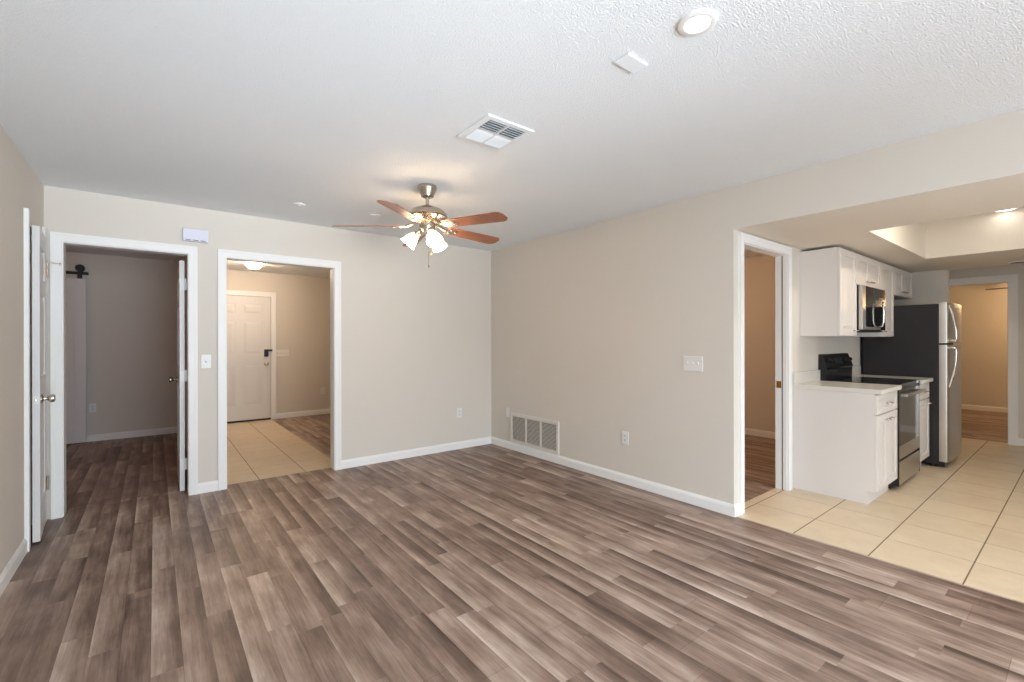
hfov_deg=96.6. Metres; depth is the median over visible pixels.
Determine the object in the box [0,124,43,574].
wall
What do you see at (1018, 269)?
wall
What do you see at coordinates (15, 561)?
baseboard
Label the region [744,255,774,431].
wall
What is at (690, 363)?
light switch
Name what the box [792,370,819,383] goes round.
backsplash
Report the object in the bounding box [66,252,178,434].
wall
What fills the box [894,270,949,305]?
wall
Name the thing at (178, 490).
threshold
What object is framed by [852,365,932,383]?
countertop
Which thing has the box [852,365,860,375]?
backsplash
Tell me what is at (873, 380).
cooktop
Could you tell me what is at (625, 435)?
wall outlet
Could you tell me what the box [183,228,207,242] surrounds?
door chime
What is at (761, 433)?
baseboard
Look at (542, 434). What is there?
air vent
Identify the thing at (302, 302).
wall
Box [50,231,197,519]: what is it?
trim
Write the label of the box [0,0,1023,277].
ceiling
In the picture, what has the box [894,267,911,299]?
upper cabinet
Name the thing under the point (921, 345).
refrigerator
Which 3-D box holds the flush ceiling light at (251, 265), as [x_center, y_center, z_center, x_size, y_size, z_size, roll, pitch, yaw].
[-3.687,-1.074,6.513,0.242,0.124,0.242,0,0,-38]
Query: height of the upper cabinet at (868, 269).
0.292 m
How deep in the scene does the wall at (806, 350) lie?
4.22 m
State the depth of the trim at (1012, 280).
5.67 m
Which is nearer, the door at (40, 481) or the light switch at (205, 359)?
the door at (40, 481)
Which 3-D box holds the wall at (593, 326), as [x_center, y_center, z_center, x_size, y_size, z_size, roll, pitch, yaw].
[1.857,0.077,3.185,0.120,2.440,6.721,0,0,-38]
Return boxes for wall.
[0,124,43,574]
[44,185,490,518]
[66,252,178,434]
[227,269,329,421]
[491,109,1023,504]
[742,232,862,487]
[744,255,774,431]
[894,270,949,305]
[949,264,1023,438]
[950,283,1007,407]
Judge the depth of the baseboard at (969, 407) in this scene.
8.36 m
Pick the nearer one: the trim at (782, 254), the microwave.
the trim at (782, 254)
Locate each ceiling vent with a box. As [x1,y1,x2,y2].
[457,114,533,149]
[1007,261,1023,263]
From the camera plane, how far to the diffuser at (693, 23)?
1.63 m
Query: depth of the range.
4.22 m
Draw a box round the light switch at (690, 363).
[683,356,702,371]
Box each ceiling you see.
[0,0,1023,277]
[735,173,1023,272]
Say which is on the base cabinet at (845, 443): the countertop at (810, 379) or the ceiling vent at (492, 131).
the countertop at (810, 379)
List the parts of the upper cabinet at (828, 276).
door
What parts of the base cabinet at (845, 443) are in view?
door, drawer, door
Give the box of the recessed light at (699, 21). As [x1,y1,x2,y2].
[677,8,717,35]
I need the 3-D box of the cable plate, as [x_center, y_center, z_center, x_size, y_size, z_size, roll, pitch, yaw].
[-0.051,0.864,5.515,0.011,0.110,0.066,0,0,-38]
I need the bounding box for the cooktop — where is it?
[826,376,919,385]
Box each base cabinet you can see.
[793,388,896,503]
[920,382,931,465]
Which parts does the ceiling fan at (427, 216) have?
blade, blade, lamp shade, blade, light arm, bulb, lamp shade, lamp shade, blade, blade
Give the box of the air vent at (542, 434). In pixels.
[510,412,558,454]
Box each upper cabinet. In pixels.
[800,247,859,335]
[845,262,893,336]
[857,254,880,288]
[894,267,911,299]
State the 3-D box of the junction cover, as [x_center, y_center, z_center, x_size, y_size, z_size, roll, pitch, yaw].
[0.487,-1.136,1.867,0.124,0.008,0.074,0,0,-38]
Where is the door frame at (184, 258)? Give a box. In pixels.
[181,256,186,449]
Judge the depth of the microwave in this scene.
4.29 m
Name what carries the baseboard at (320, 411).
attached to the wall at (302, 302)
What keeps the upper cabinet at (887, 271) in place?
attached to the wall at (806, 350)
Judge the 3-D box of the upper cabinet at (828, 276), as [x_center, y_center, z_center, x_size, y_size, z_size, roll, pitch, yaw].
[2.888,-0.424,4.134,0.448,0.762,0.337,0,0,-38]
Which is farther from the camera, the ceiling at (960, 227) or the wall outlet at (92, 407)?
the wall outlet at (92, 407)
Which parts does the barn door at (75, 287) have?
rail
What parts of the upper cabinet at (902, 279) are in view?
door, door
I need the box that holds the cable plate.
[506,408,509,416]
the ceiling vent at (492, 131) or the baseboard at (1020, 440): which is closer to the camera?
the ceiling vent at (492, 131)
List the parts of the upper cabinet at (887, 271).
door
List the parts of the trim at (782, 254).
strike plate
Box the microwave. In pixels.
[857,285,884,332]
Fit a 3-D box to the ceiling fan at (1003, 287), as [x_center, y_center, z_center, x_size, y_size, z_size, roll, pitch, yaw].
[8.310,-0.990,7.189,1.184,0.332,1.178,0,0,-38]
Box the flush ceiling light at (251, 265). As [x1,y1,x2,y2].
[245,262,262,269]
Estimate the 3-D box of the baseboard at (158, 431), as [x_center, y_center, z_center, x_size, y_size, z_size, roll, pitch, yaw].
[-6.024,1.264,5.497,3.300,0.088,0.013,0,0,-38]
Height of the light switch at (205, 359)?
0.117 m
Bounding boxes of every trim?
[24,208,46,551]
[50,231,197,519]
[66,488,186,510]
[218,249,341,490]
[227,290,275,418]
[738,232,791,514]
[949,274,1017,444]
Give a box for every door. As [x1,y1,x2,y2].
[32,225,60,542]
[66,264,88,443]
[169,260,186,490]
[227,295,271,423]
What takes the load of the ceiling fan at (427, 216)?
hanging from the ceiling at (258, 108)
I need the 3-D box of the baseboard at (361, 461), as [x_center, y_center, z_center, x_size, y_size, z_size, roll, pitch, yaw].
[-1.002,1.256,5.205,1.865,0.088,0.013,0,0,-38]
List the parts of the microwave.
door glass, handle, control panel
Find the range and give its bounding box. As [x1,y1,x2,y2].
[819,353,925,488]
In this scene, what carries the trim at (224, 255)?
attached to the wall at (416, 337)
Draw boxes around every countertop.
[792,370,901,394]
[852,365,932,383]
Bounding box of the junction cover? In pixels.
[614,53,646,72]
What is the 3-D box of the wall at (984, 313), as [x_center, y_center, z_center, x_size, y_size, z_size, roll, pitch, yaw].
[8.719,0.062,8.426,0.120,2.440,4.500,0,0,-38]
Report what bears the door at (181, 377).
in the door frame at (184, 258)
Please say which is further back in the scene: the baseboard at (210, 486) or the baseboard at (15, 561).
the baseboard at (210, 486)
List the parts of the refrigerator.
freezer door, fresh food door, handle, handle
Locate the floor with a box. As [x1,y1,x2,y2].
[0,409,1023,681]
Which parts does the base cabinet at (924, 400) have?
drawer, door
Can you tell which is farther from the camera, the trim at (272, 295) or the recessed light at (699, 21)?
the trim at (272, 295)
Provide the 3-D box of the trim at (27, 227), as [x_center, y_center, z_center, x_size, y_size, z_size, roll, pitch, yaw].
[-3.244,0.242,3.031,0.141,2.126,0.636,0,0,-38]
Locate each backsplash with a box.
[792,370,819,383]
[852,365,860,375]
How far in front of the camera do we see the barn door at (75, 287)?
5.77 m
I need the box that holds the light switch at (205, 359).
[201,355,210,367]
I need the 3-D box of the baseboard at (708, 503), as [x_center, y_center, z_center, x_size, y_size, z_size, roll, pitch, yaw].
[0.684,1.254,4.577,0.013,0.088,3.081,0,0,-38]
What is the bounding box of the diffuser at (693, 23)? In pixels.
[685,16,709,31]
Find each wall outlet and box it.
[89,403,95,412]
[457,408,461,417]
[622,431,628,444]
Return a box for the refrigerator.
[863,302,961,466]
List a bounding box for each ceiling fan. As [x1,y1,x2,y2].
[332,183,507,267]
[985,287,1007,289]
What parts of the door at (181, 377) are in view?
knob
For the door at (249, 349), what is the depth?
7.38 m
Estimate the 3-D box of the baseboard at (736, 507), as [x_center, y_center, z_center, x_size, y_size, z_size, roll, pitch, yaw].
[1.667,1.253,3.382,0.086,0.088,0.013,0,0,-38]
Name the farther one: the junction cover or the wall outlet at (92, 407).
the wall outlet at (92, 407)
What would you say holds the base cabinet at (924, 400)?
on the floor
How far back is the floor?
2.54 m
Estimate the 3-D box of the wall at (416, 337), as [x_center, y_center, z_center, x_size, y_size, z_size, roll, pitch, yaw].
[-0.662,0.079,5.557,7.323,2.440,0.120,0,0,-38]
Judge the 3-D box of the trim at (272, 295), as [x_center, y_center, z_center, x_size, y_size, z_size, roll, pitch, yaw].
[-4.396,0.247,7.341,1.072,2.115,0.081,0,0,-38]
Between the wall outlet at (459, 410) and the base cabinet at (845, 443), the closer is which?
the base cabinet at (845, 443)
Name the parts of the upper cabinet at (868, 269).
door, door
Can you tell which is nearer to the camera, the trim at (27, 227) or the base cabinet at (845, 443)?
the trim at (27, 227)
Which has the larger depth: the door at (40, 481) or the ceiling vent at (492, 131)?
the door at (40, 481)
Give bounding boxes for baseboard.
[0,538,26,596]
[68,427,176,443]
[198,480,217,493]
[276,409,329,418]
[341,436,490,468]
[491,436,732,516]
[733,503,739,516]
[745,428,774,438]
[962,404,1007,412]
[1018,438,1023,445]
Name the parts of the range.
storage drawer, oven door, oven handle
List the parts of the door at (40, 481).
latch plate, knob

